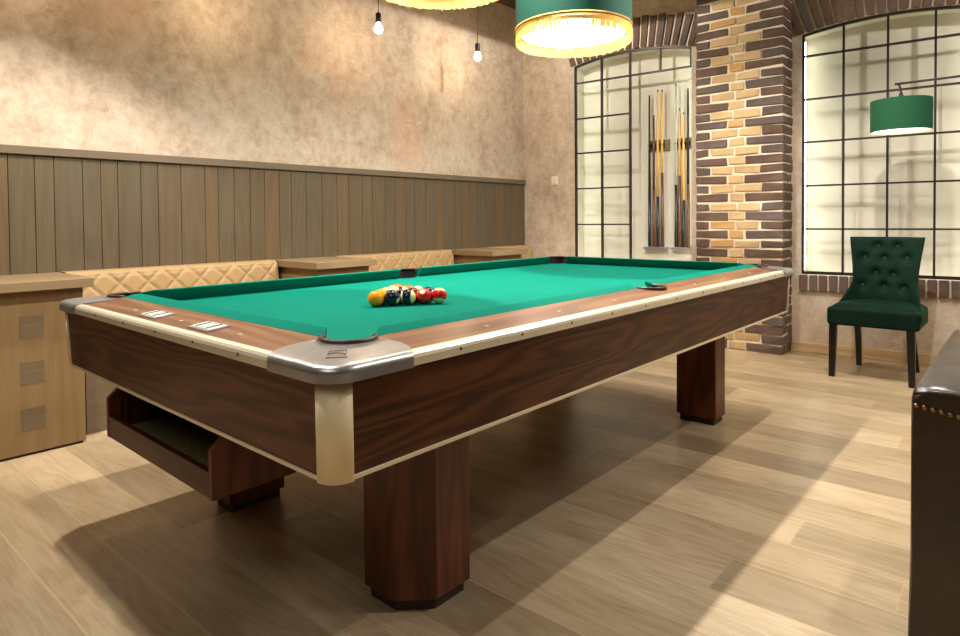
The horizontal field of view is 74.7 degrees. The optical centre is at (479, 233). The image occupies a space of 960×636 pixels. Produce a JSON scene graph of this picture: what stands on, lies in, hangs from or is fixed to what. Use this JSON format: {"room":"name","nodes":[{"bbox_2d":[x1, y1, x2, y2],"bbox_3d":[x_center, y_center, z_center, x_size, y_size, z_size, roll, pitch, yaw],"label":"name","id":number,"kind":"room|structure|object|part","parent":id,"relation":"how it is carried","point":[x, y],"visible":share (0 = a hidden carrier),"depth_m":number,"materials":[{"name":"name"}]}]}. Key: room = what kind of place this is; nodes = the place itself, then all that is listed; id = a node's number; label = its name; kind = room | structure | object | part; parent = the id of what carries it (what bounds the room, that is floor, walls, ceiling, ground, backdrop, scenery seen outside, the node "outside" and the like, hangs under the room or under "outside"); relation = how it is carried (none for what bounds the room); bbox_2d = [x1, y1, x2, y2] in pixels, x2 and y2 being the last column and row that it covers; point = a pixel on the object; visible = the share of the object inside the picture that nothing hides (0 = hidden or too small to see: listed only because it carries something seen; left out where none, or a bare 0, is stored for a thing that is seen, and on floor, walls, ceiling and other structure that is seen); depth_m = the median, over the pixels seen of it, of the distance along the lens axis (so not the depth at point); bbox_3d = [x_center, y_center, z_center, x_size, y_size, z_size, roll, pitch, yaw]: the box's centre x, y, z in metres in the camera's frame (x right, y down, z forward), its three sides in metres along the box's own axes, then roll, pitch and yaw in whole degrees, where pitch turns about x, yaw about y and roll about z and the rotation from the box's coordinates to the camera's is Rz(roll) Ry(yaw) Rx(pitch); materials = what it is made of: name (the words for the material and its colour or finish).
{"room":"games hall","nodes":[
{"label":"games hall","id":0,"kind":"room"},
{"bbox_2d":[0,0,522,179],"bbox_3d":[-2.277,-0.579,3.402,0.120,3.130,8.060,1,2,42],"label":"wall","id":1,"kind":"structure","parent":0,"point":[301,82],"depth_m":4.27,"materials":[{"name":"paint"}]},
{"bbox_2d":[0,144,525,274],"bbox_3d":[-2.172,0.264,3.414,0.034,1.439,7.930,1,2,42],"label":"wainscoting","id":2,"kind":"structure","parent":1,"relation":"attached to","point":[62,209],"depth_m":4.00,"materials":[{"name":"brown wood"}]},
{"bbox_3d":[-2.153,-0.434,3.427,0.034,0.044,7.856,1,2,42],"label":"rail","id":3,"kind":"part","parent":2,"relation":"part of","materials":[{"name":"brown wood"}]},
{"bbox_2d":[0,348,928,635],"bbox_3d":[0.532,1.052,1.656,6.628,0.100,9.100,1,2,42],"label":"floor","id":4,"kind":"structure","parent":0,"point":[600,510],"depth_m":2.10,"materials":[{"name":"brown wood"}]},
{"bbox_2d":[0,272,93,461],"bbox_3d":[-2.175,0.602,2.996,0.546,0.785,0.450,1,2,42],"label":"base cabinet","id":5,"kind":"object","parent":4,"relation":"on","point":[42,398],"visible":0.98,"depth_m":2.85,"materials":[{"name":"brown wood"}]},
{"bbox_2d":[61,260,278,434],"bbox_3d":[-1.675,0.582,3.674,0.416,0.787,1.223,1,2,42],"label":"bench","id":6,"kind":"object","parent":4,"relation":"on","point":[143,279],"visible":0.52,"depth_m":3.56,"materials":[{"name":"leather"}]},
{"bbox_3d":[-1.768,0.367,3.751,0.170,0.360,1.211,1,2,42],"label":"backrest","id":7,"kind":"part","parent":6,"relation":"part of","materials":[{"name":"leather"}]},
{"bbox_2d":[275,256,376,278],"bbox_3d":[-1.054,0.565,4.262,0.546,0.785,0.475,1,2,42],"label":"base cabinet","id":8,"kind":"object","parent":4,"relation":"on","point":[312,266],"visible":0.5,"depth_m":4.11,"materials":[{"name":"brown wood"}]},
{"bbox_2d":[337,249,453,271],"bbox_3d":[-0.554,0.545,4.940,0.416,0.787,1.197,1,2,42],"label":"bench","id":9,"kind":"object","parent":4,"relation":"on","point":[411,259],"visible":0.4,"depth_m":5.04,"materials":[{"name":"leather"}]},
{"bbox_2d":[59,256,792,609],"bbox_3d":[0.091,0.581,2.771,1.631,0.799,2.929,1,2,42],"label":"pool table","id":10,"kind":"object","parent":4,"relation":"on","point":[230,390],"visible":1,"depth_m":1.70,"materials":[{"name":"brown wood"}]},
{"bbox_3d":[-1.429,0.360,2.214,0.056,0.199,0.056,1,2,42],"label":"corner post","id":11,"kind":"part","parent":10,"relation":"part of","materials":[{"name":"metal"}]},
{"bbox_2d":[138,310,174,318],"bbox_3d":[-0.924,0.230,1.797,0.112,0.011,0.060,1,2,42],"label":"counter","id":12,"kind":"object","parent":10,"relation":"on","point":[147,316],"depth_m":1.77,"materials":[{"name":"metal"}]},
{"bbox_3d":[-0.873,0.252,1.678,1.235,0.030,0.025,1,2,42],"label":"edge trim","id":13,"kind":"part","parent":10,"relation":"part of","materials":[{"name":"metal"}]},
{"bbox_2d":[106,387,295,500],"bbox_3d":[-0.799,0.551,1.905,0.720,0.186,0.370,1,2,42],"label":"tray","id":14,"kind":"object","parent":10,"relation":"on","point":[215,466],"depth_m":1.73,"materials":[{"name":"brown wood"}]},
{"bbox_3d":[-0.825,0.248,1.733,1.225,0.048,0.122,1,2,42],"label":"rail","id":15,"kind":"part","parent":10,"relation":"part of","materials":[{"name":"brown wood"}]},
{"bbox_2d":[187,321,230,331],"bbox_3d":[-0.682,0.233,1.583,0.112,0.011,0.060,1,2,42],"label":"counter","id":16,"kind":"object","parent":10,"relation":"on","point":[192,327],"depth_m":1.56,"materials":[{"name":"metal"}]},
{"bbox_2d":[125,294,326,335],"bbox_3d":[-0.773,0.235,1.795,1.184,0.049,0.045,1,2,42],"label":"cushion","id":17,"kind":"object","parent":10,"relation":"on","point":[297,328],"depth_m":1.67,"materials":[{"name":"green fabric"}]},
{"bbox_3d":[-0.896,0.702,2.381,0.208,0.528,0.217,1,2,42],"label":"leg","id":18,"kind":"part","parent":10,"relation":"part of","materials":[{"name":"brown wood"}]},
{"bbox_2d":[141,269,400,299],"bbox_3d":[-0.815,0.214,2.725,0.045,0.049,1.224,1,2,42],"label":"cushion","id":19,"kind":"object","parent":10,"relation":"on","point":[266,286],"depth_m":2.64,"materials":[{"name":"green fabric"}]},
{"bbox_3d":[-0.276,0.373,1.193,0.056,0.199,0.056,1,2,42],"label":"corner post","id":20,"kind":"part","parent":10,"relation":"part of","materials":[{"name":"metal"}]},
{"bbox_2d":[368,290,383,306],"bbox_3d":[-0.354,0.220,2.142,0.055,0.055,0.055,1,2,42],"label":"ball","id":21,"kind":"object","parent":10,"relation":"on","point":[375,298],"visible":1,"depth_m":2.12,"materials":[{"name":"orange plastic"}]},
{"bbox_2d":[377,289,386,304],"bbox_3d":[-0.343,0.219,2.197,0.055,0.055,0.055,1,2,42],"label":"ball","id":22,"kind":"object","parent":10,"relation":"on","point":[383,291],"visible":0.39,"depth_m":2.18,"materials":[{"name":"plastic"}]},
{"bbox_2d":[384,290,399,305],"bbox_3d":[-0.301,0.219,2.160,0.055,0.055,0.055,1,2,42],"label":"ball","id":23,"kind":"object","parent":10,"relation":"on","point":[391,297],"visible":1,"depth_m":2.14,"materials":[{"name":"blue plastic"}]},
{"bbox_2d":[393,288,402,303],"bbox_3d":[-0.290,0.218,2.214,0.055,0.055,0.055,1,2,42],"label":"ball","id":24,"kind":"object","parent":10,"relation":"on","point":[398,290],"visible":0.34,"depth_m":2.20,"materials":[{"name":"white plastic"}]},
{"bbox_2d":[400,289,415,304],"bbox_3d":[-0.249,0.218,2.177,0.055,0.055,0.055,1,2,42],"label":"ball","id":25,"kind":"object","parent":10,"relation":"on","point":[408,296],"visible":1,"depth_m":2.16,"materials":[{"name":"white plastic"}]},
{"bbox_2d":[409,287,417,302],"bbox_3d":[-0.238,0.217,2.232,0.055,0.055,0.055,1,2,42],"label":"ball","id":26,"kind":"object","parent":10,"relation":"on","point":[414,289],"visible":0.27,"depth_m":2.22,"materials":[{"name":"plastic"}]},
{"bbox_3d":[-0.177,0.710,1.758,0.204,0.528,0.212,1,2,42],"label":"leg","id":27,"kind":"part","parent":10,"relation":"part of","materials":[{"name":"brown wood"}]},
{"bbox_2d":[416,288,431,303],"bbox_3d":[-0.196,0.218,2.195,0.055,0.055,0.055,1,2,42],"label":"ball","id":28,"kind":"object","parent":10,"relation":"on","point":[423,296],"visible":1,"depth_m":2.18,"materials":[{"name":"red plastic"}]},
{"bbox_2d":[425,287,433,301],"bbox_3d":[-0.185,0.216,2.250,0.055,0.055,0.055,1,2,42],"label":"ball","id":29,"kind":"object","parent":10,"relation":"on","point":[430,289],"visible":0.33,"depth_m":2.23,"materials":[{"name":"plastic"}]},
{"bbox_2d":[432,288,446,302],"bbox_3d":[-0.143,0.217,2.213,0.055,0.055,0.055,1,2,42],"label":"ball","id":30,"kind":"object","parent":10,"relation":"on","point":[439,295],"visible":1,"depth_m":2.19,"materials":[{"name":"red plastic"}]},
{"bbox_2d":[416,256,549,275],"bbox_3d":[0.078,0.185,3.733,0.045,0.049,1.200,1,2,42],"label":"cushion","id":31,"kind":"object","parent":10,"relation":"on","point":[515,263],"depth_m":3.63,"materials":[{"name":"green fabric"}]},
{"bbox_2d":[376,285,637,335],"bbox_3d":[0.156,0.226,1.866,0.045,0.049,1.224,1,2,42],"label":"cushion","id":32,"kind":"object","parent":10,"relation":"on","point":[411,326],"depth_m":1.71,"materials":[{"name":"green fabric"}]},
{"bbox_3d":[0.632,0.223,2.280,0.122,0.048,2.523,1,2,42],"label":"rail","id":33,"kind":"part","parent":10,"relation":"part of","materials":[{"name":"brown wood"}]},
{"bbox_3d":[0.687,0.227,2.232,0.025,0.030,2.533,1,2,42],"label":"edge trim","id":34,"kind":"part","parent":10,"relation":"part of","materials":[{"name":"metal"}]},
{"bbox_2d":[565,256,745,269],"bbox_3d":[0.998,0.176,3.795,1.184,0.049,0.045,1,2,42],"label":"cushion","id":35,"kind":"object","parent":10,"relation":"on","point":[621,262],"depth_m":3.76,"materials":[{"name":"green fabric"}]},
{"bbox_3d":[1.167,0.665,3.284,0.204,0.528,0.207,1,2,42],"label":"leg","id":36,"kind":"part","parent":10,"relation":"part of","materials":[{"name":"brown wood"}]},
{"bbox_2d":[645,264,757,286],"bbox_3d":[1.049,0.196,2.874,0.045,0.049,1.200,1,2,42],"label":"cushion","id":37,"kind":"object","parent":10,"relation":"on","point":[665,281],"depth_m":2.74,"materials":[{"name":"green fabric"}]},
{"bbox_3d":[1.606,0.311,3.317,0.056,0.199,0.056,1,2,42],"label":"corner post","id":38,"kind":"part","parent":10,"relation":"part of","materials":[{"name":"metal"}]},
{"bbox_2d":[448,248,527,263],"bbox_3d":[0.060,0.528,5.520,0.546,0.785,0.480,1,2,42],"label":"base cabinet","id":39,"kind":"object","parent":4,"relation":"on","point":[467,255],"visible":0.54,"depth_m":5.36,"materials":[{"name":"brown wood"}]},
{"bbox_2d":[488,245,532,258],"bbox_3d":[0.383,0.513,5.997,0.416,0.787,0.656,1,2,42],"label":"bench","id":40,"kind":"object","parent":4,"relation":"on","point":[529,247],"visible":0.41,"depth_m":6.18,"materials":[{"name":"wood"}]},
{"bbox_2d":[827,237,927,387],"bbox_3d":[2.621,0.477,4.121,0.525,0.905,0.558,1,2,42],"label":"tufted chair","id":41,"kind":"object","parent":4,"relation":"on","point":[883,292],"visible":1,"depth_m":4.13,"materials":[{"name":"green fabric"}]},
{"bbox_3d":[2.314,0.752,4.125,0.046,0.360,0.044,1,2,42],"label":"leg","id":42,"kind":"part","parent":41,"relation":"part of","materials":[{"name":"black wood"}]},
{"bbox_3d":[2.628,0.714,4.375,0.041,0.420,0.159,1,2,42],"label":"leg","id":43,"kind":"part","parent":41,"relation":"part of","materials":[{"name":"black wood"}]},
{"bbox_3d":[2.611,0.278,4.101,0.516,0.505,0.524,1,2,42],"label":"backrest","id":44,"kind":"part","parent":41,"relation":"part of","materials":[{"name":"green fabric"}]},
{"bbox_3d":[2.592,0.530,4.106,0.503,0.116,0.420,1,2,42],"label":"seat frame","id":45,"kind":"part","parent":41,"relation":"part of","materials":[{"name":"green fabric"}]},
{"bbox_2d":[831,299,924,312],"bbox_3d":[2.599,0.461,4.107,0.475,0.034,0.410,1,2,42],"label":"seat cushion","id":46,"kind":"object","parent":41,"relation":"on","point":[844,305],"depth_m":4.01,"materials":[{"name":"green fabric"}]},
{"bbox_3d":[2.630,0.756,3.840,0.050,0.360,0.053,1,2,42],"label":"leg","id":47,"kind":"part","parent":41,"relation":"part of","materials":[{"name":"black wood"}]},
{"bbox_3d":[2.865,0.717,4.172,0.177,0.420,0.046,-1,2,-38],"label":"leg","id":48,"kind":"part","parent":41,"relation":"part of","materials":[{"name":"black wood"}]},
{"bbox_2d":[870,75,959,134],"bbox_3d":[3.126,-0.019,3.720,1.419,1.907,0.340,1,2,42],"label":"arc floor lamp","id":49,"kind":"object","parent":4,"relation":"on","point":[901,114],"visible":1,"depth_m":3.94,"materials":[{"name":"green fabric"}]},
{"bbox_3d":[2.716,-0.761,4.061,0.340,0.202,0.340,1,2,42],"label":"lamp shade","id":50,"kind":"part","parent":49,"relation":"part of","materials":[{"name":"green fabric"}]},
{"bbox_2d":[877,128,927,132],"bbox_3d":[2.716,-0.679,4.063,0.324,0.006,0.324,1,2,42],"label":"diffuser","id":51,"kind":"object","parent":49,"relation":"attached to","point":[879,130],"depth_m":4.11,"materials":[{"name":"white plastic"}]},
{"bbox_3d":[3.119,-0.034,3.725,1.131,1.877,0.015,1,2,42],"label":"arm","id":52,"kind":"part","parent":49,"relation":"part of","materials":[{"name":"black metal"}]},
{"bbox_2d":[908,329,959,635],"bbox_3d":[1.846,0.659,1.183,1.620,0.685,0.971,1,2,42],"label":"leather sofa","id":53,"kind":"object","parent":4,"relation":"on","point":[934,577],"visible":1,"depth_m":1.33,"materials":[{"name":"brown leather"}]},
{"bbox_2d":[495,0,515,9],"bbox_3d":[0.506,-2.177,1.585,6.628,0.100,9.100,1,2,42],"label":"ceiling","id":54,"kind":"structure","parent":0,"point":[509,3],"depth_m":6.08,"materials":[{"name":"brown paint"}]},
{"bbox_2d":[375,0,382,33],"bbox_3d":[-0.726,-1.804,4.477,0.058,0.752,0.056,1,2,42],"label":"pendant","id":55,"kind":"object","parent":54,"relation":"hanging from","point":[378,28],"visible":1,"depth_m":4.47,"materials":[{"name":"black glass"}]},
{"bbox_2d":[375,12,380,23],"bbox_3d":[-0.723,-1.540,4.483,0.041,0.076,0.041,1,2,42],"label":"socket","id":56,"kind":"object","parent":55,"relation":"attached to","point":[378,15],"depth_m":4.47,"materials":[{"name":"black rubber"}]},
{"bbox_3d":[-0.723,-1.465,4.484,0.058,0.074,0.056,1,2,42],"label":"bulb","id":57,"kind":"part","parent":55,"relation":"part of","materials":[{"name":"white glass"}]},
{"bbox_2d":[386,0,497,10],"bbox_3d":[-0.162,-1.558,2.469,0.588,1.163,0.588,1,2,42],"label":"drum pendant","id":58,"kind":"object","parent":54,"relation":"hanging from","point":[459,4],"visible":1,"depth_m":2.75,"materials":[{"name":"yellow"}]},
{"bbox_2d":[474,6,480,60],"bbox_3d":[-0.023,-1.827,5.270,0.058,0.752,0.056,1,2,42],"label":"pendant","id":59,"kind":"object","parent":54,"relation":"hanging from","point":[477,57],"visible":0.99,"depth_m":5.26,"materials":[{"name":"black glass"}]},
{"bbox_2d":[475,43,479,51],"bbox_3d":[-0.021,-1.563,5.276,0.041,0.076,0.041,1,2,42],"label":"socket","id":60,"kind":"object","parent":59,"relation":"attached to","point":[477,46],"depth_m":5.26,"materials":[{"name":"black rubber"}]},
{"bbox_3d":[-0.024,-1.899,5.269,0.005,0.609,0.005,-1,1,-26],"label":"cord","id":61,"kind":"part","parent":59,"relation":"part of","materials":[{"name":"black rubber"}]},
{"bbox_3d":[-0.020,-1.488,5.278,0.058,0.074,0.056,1,2,42],"label":"bulb","id":62,"kind":"part","parent":59,"relation":"part of","materials":[{"name":"white glass"}]},
{"bbox_2d":[515,0,632,58],"bbox_3d":[0.468,-1.562,3.180,0.588,1.198,0.588,1,2,42],"label":"drum pendant","id":63,"kind":"object","parent":54,"relation":"hanging from","point":[543,27],"visible":1,"depth_m":3.07,"materials":[{"name":"teal"}]},
{"bbox_2d":[522,18,624,47],"bbox_3d":[0.472,-1.017,3.192,0.524,0.006,0.524,1,2,42],"label":"diffuser","id":64,"kind":"object","parent":63,"relation":"attached to","point":[575,36],"depth_m":3.23,"materials":[{"name":"white plastic"}]},
{"bbox_3d":[0.471,-1.167,3.189,0.580,0.270,0.580,1,2,42],"label":"lamp shade","id":65,"kind":"part","parent":63,"relation":"part of","materials":[{"name":"teal"}]},
{"bbox_2d":[523,0,959,354],"bbox_3d":[3.121,-0.650,4.579,6.449,3.130,0.340,0,2,37],"label":"wall","id":66,"kind":"structure","parent":0,"point":[548,83],"depth_m":6.04,"materials":[{"name":"paint"}]},
{"bbox_2d":[551,176,557,184],"bbox_3d":[0.729,-0.520,6.157,0.072,0.084,0.012,0,2,37],"label":"light switch","id":67,"kind":"object","parent":66,"relation":"attached to","point":[554,180],"visible":1,"depth_m":6.15,"materials":[{"name":"beige plastic"}]},
{"bbox_2d":[566,12,697,260],"bbox_3d":[1.402,-0.785,5.756,1.313,2.320,0.234,0,2,37],"label":"window","id":68,"kind":"structure","parent":66,"relation":"in","point":[612,91],"depth_m":5.86,"materials":[{"name":"glass"}]},
{"bbox_2d":[643,139,669,248],"bbox_3d":[1.603,-0.357,5.715,0.226,0.990,0.073,0,2,37],"label":"cue rack","id":69,"kind":"object","parent":68,"relation":"attached to","point":[666,142],"visible":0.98,"depth_m":5.69,"materials":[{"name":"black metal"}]},
{"bbox_2d":[648,95,650,246],"bbox_3d":[1.545,-0.572,5.738,0.031,1.376,0.031,1,2,42],"label":"pool cue","id":70,"kind":"object","parent":69,"relation":"on","point":[649,135],"visible":1,"depth_m":5.73,"materials":[{"name":"black wood"}]},
{"bbox_2d":[652,115,655,246],"bbox_3d":[1.579,-0.480,5.715,0.031,1.191,0.031,1,2,42],"label":"pool cue","id":71,"kind":"object","parent":69,"relation":"on","point":[653,194],"visible":1,"depth_m":5.71,"materials":[{"name":"brown wood"}]},
{"bbox_2d":[656,90,659,246],"bbox_3d":[1.608,-0.592,5.691,0.031,1.416,0.031,1,2,42],"label":"pool cue","id":72,"kind":"object","parent":69,"relation":"on","point":[657,178],"visible":1,"depth_m":5.68,"materials":[{"name":"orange wood"}]},
{"bbox_2d":[661,90,663,246],"bbox_3d":[1.640,-0.589,5.667,0.031,1.411,0.031,1,2,42],"label":"pool cue","id":73,"kind":"object","parent":69,"relation":"on","point":[662,172],"visible":1,"depth_m":5.66,"materials":[{"name":"orange wood"}]},
{"bbox_2d":[670,137,691,249],"bbox_3d":[1.795,-0.356,5.571,0.212,0.990,0.073,0,2,37],"label":"cue rack","id":74,"kind":"object","parent":68,"relation":"attached to","point":[690,138],"visible":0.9,"depth_m":5.56,"materials":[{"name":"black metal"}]},
{"bbox_2d":[674,84,677,246],"bbox_3d":[1.741,-0.606,5.590,0.031,1.447,0.031,1,2,42],"label":"pool cue","id":75,"kind":"object","parent":74,"relation":"on","point":[676,185],"visible":1,"depth_m":5.58,"materials":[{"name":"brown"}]},
{"bbox_2d":[678,108,680,246],"bbox_3d":[1.767,-0.496,5.574,0.031,1.227,0.031,1,2,42],"label":"pool cue","id":76,"kind":"object","parent":74,"relation":"on","point":[679,137],"visible":1,"depth_m":5.57,"materials":[{"name":"brown wood"}]},
{"bbox_2d":[682,112,685,246],"bbox_3d":[1.797,-0.476,5.552,0.031,1.188,0.031,1,2,42],"label":"pool cue","id":77,"kind":"object","parent":74,"relation":"on","point":[683,151],"visible":1,"depth_m":5.54,"materials":[{"name":"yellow wood"}]},
{"bbox_2d":[686,88,689,246],"bbox_3d":[1.827,-0.579,5.526,0.031,1.393,0.031,1,2,42],"label":"pool cue","id":78,"kind":"object","parent":74,"relation":"on","point":[688,177],"visible":1,"depth_m":5.52,"materials":[{"name":"black wood"}]},
{"bbox_2d":[792,341,936,365],"bbox_3d":[3.027,0.879,4.470,6.449,0.080,0.015,0,2,37],"label":"baseboard","id":79,"kind":"structure","parent":66,"relation":"attached to","point":[808,347],"depth_m":4.61,"materials":[{"name":"beige wood"}]},
{"bbox_2d":[790,0,959,298],"bbox_3d":[2.972,-0.714,4.580,1.348,2.305,0.234,0,2,37],"label":"window","id":80,"kind":"structure","parent":66,"relation":"in","point":[856,182],"depth_m":4.68,"materials":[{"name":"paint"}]},
{"bbox_3d":[2.921,0.377,4.525,1.140,0.126,0.036,0,2,37],"label":"brick sill","id":81,"kind":"part","parent":80,"relation":"part of","materials":[{"name":"brown brick"}]},
{"bbox_2d":[695,0,792,354],"bbox_3d":[2.096,-0.651,5.021,0.685,3.130,0.238,1,2,42],"label":"brick pillar","id":82,"kind":"structure","parent":0,"point":[744,66],"depth_m":4.89,"materials":[{"name":"brown brick"}]}
]}

